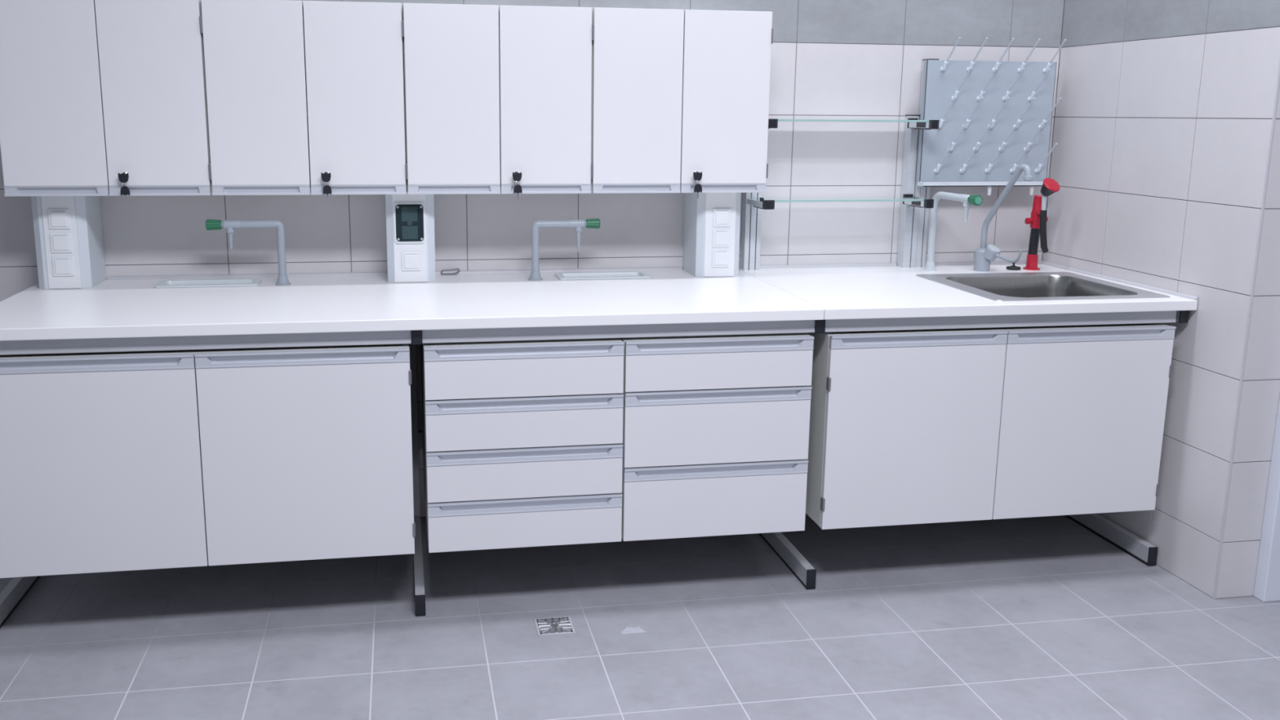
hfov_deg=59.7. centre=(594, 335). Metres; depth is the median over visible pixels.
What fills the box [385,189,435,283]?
column
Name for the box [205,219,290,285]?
tap
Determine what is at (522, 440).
drawer unit
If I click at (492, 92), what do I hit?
upper cabinet
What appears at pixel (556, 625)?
floor drain
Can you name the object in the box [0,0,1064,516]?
wall
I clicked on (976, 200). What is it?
tap
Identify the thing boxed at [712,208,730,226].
socket
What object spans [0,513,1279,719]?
floor
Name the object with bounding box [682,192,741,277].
column
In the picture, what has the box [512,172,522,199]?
keys
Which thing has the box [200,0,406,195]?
upper cabinet
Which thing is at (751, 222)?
post
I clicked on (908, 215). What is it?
post
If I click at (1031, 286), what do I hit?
sink
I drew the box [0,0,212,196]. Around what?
upper cabinet
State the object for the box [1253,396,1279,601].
door
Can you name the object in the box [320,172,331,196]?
keys
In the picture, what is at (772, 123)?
shelf bracket
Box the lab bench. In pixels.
[0,310,1189,628]
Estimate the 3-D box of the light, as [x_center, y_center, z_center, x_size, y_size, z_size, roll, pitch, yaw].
[0.109,0.848,3.206,0.073,0.001,0.041,-2,11,-10]
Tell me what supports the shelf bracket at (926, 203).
attached to the post at (908, 215)
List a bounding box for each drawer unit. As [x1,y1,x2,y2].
[420,337,624,552]
[619,333,814,541]
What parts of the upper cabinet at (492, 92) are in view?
door, handle, door, handle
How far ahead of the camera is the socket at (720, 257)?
3.87 m
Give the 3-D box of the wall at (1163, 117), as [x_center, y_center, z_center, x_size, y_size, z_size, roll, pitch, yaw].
[2.521,-0.939,3.820,1.416,3.300,1.210,-2,11,-10]
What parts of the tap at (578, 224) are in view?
knob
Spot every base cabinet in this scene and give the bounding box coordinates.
[0,343,415,577]
[805,323,1176,529]
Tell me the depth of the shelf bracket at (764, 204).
3.85 m
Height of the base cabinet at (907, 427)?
0.603 m
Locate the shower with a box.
[1022,177,1060,270]
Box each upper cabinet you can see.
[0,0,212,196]
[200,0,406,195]
[402,3,593,194]
[591,7,773,193]
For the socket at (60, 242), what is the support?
attached to the column at (68, 233)
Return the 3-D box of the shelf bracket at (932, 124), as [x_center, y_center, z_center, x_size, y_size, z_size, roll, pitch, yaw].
[1.173,-0.753,3.965,0.036,0.039,0.189,-2,11,-10]
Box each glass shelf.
[751,195,928,202]
[777,119,928,122]
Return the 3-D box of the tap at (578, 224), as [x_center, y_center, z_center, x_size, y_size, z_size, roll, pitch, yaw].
[-0.104,-0.293,3.790,0.246,0.207,0.050,-2,11,-10]
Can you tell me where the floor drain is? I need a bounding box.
[533,616,575,635]
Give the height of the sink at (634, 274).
0.093 m
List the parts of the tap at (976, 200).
knob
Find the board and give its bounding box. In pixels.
[916,36,1066,195]
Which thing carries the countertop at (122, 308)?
on the lab bench
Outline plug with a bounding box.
[1006,262,1021,270]
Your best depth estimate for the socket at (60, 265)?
3.51 m
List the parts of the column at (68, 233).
plate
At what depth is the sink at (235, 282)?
3.67 m
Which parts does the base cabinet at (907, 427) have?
door, handle, door, handle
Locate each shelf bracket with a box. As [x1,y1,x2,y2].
[747,197,774,209]
[768,119,777,128]
[902,194,933,208]
[906,118,939,129]
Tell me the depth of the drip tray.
4.08 m
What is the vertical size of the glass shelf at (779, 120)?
0.007 m
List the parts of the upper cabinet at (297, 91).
door, handle, door, handle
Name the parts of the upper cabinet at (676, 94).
handle, door, handle, door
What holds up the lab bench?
on the floor
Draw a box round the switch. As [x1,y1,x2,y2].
[401,207,417,239]
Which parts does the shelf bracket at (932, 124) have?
arm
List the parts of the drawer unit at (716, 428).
drawer, handle, drawer, handle, drawer, handle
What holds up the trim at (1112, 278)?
attached to the wall at (830, 59)
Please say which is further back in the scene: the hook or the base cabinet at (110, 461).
the hook
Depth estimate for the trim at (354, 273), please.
3.87 m
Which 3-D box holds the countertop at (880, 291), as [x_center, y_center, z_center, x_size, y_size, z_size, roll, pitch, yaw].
[1.204,-0.162,3.792,1.224,0.032,0.873,-2,11,-10]
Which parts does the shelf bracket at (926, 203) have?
arm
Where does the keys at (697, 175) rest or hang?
hanging from the upper cabinet at (676, 94)
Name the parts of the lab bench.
rail, rail, rail, rail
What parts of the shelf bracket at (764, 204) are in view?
arm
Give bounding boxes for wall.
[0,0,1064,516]
[1041,0,1279,598]
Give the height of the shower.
0.342 m
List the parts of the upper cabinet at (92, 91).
door, handle, door, handle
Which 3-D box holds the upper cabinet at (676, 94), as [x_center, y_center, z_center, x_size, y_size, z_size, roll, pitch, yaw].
[0.265,-0.792,3.795,0.601,0.590,0.302,-2,11,-10]
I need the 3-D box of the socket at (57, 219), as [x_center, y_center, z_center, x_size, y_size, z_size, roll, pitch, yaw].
[-1.674,-0.363,3.481,0.062,0.062,0.006,-2,11,-10]
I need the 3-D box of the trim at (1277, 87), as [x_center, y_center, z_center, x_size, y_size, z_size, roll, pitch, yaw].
[1.929,-0.803,3.119,0.007,3.300,0.007,-2,11,-10]
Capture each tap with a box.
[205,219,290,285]
[528,218,599,280]
[923,191,982,271]
[973,164,1033,271]
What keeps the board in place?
attached to the post at (924, 191)
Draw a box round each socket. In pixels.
[47,208,70,229]
[49,232,72,253]
[51,256,74,275]
[401,252,421,271]
[711,248,729,267]
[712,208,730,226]
[712,228,730,247]
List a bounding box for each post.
[740,192,762,270]
[897,115,920,267]
[915,58,938,267]
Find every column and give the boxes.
[31,195,106,288]
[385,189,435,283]
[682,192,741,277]
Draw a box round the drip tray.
[916,181,1043,195]
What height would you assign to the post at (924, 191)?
0.760 m
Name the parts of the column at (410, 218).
plate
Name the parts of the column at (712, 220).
plate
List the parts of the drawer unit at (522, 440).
drawer, drawer, handle, handle, handle, drawer, handle, drawer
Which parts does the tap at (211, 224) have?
knob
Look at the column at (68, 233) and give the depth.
3.51 m
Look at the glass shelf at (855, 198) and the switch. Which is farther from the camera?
the glass shelf at (855, 198)
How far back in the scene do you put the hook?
3.89 m
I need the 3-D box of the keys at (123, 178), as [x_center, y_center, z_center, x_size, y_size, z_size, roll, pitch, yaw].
[-1.432,-0.461,3.394,0.031,0.069,0.022,-2,11,-10]
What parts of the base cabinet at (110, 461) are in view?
handle, door, handle, door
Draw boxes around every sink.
[153,278,262,288]
[555,271,651,279]
[915,271,1169,329]
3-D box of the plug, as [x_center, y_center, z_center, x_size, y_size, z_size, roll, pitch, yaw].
[1.557,-0.257,4.133,0.052,0.026,0.052,-2,11,-10]
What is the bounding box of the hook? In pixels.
[440,267,460,275]
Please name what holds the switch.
attached to the column at (410, 218)
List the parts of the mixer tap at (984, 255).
spout, lever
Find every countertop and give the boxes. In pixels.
[0,269,824,341]
[738,263,1197,319]
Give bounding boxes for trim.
[108,266,682,279]
[760,260,1198,300]
[1213,61,1279,599]
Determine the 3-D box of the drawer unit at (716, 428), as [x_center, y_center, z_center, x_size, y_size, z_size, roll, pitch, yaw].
[0.317,0.253,3.562,0.564,0.603,0.576,-2,11,-10]
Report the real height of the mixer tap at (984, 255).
0.397 m
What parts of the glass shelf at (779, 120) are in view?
pane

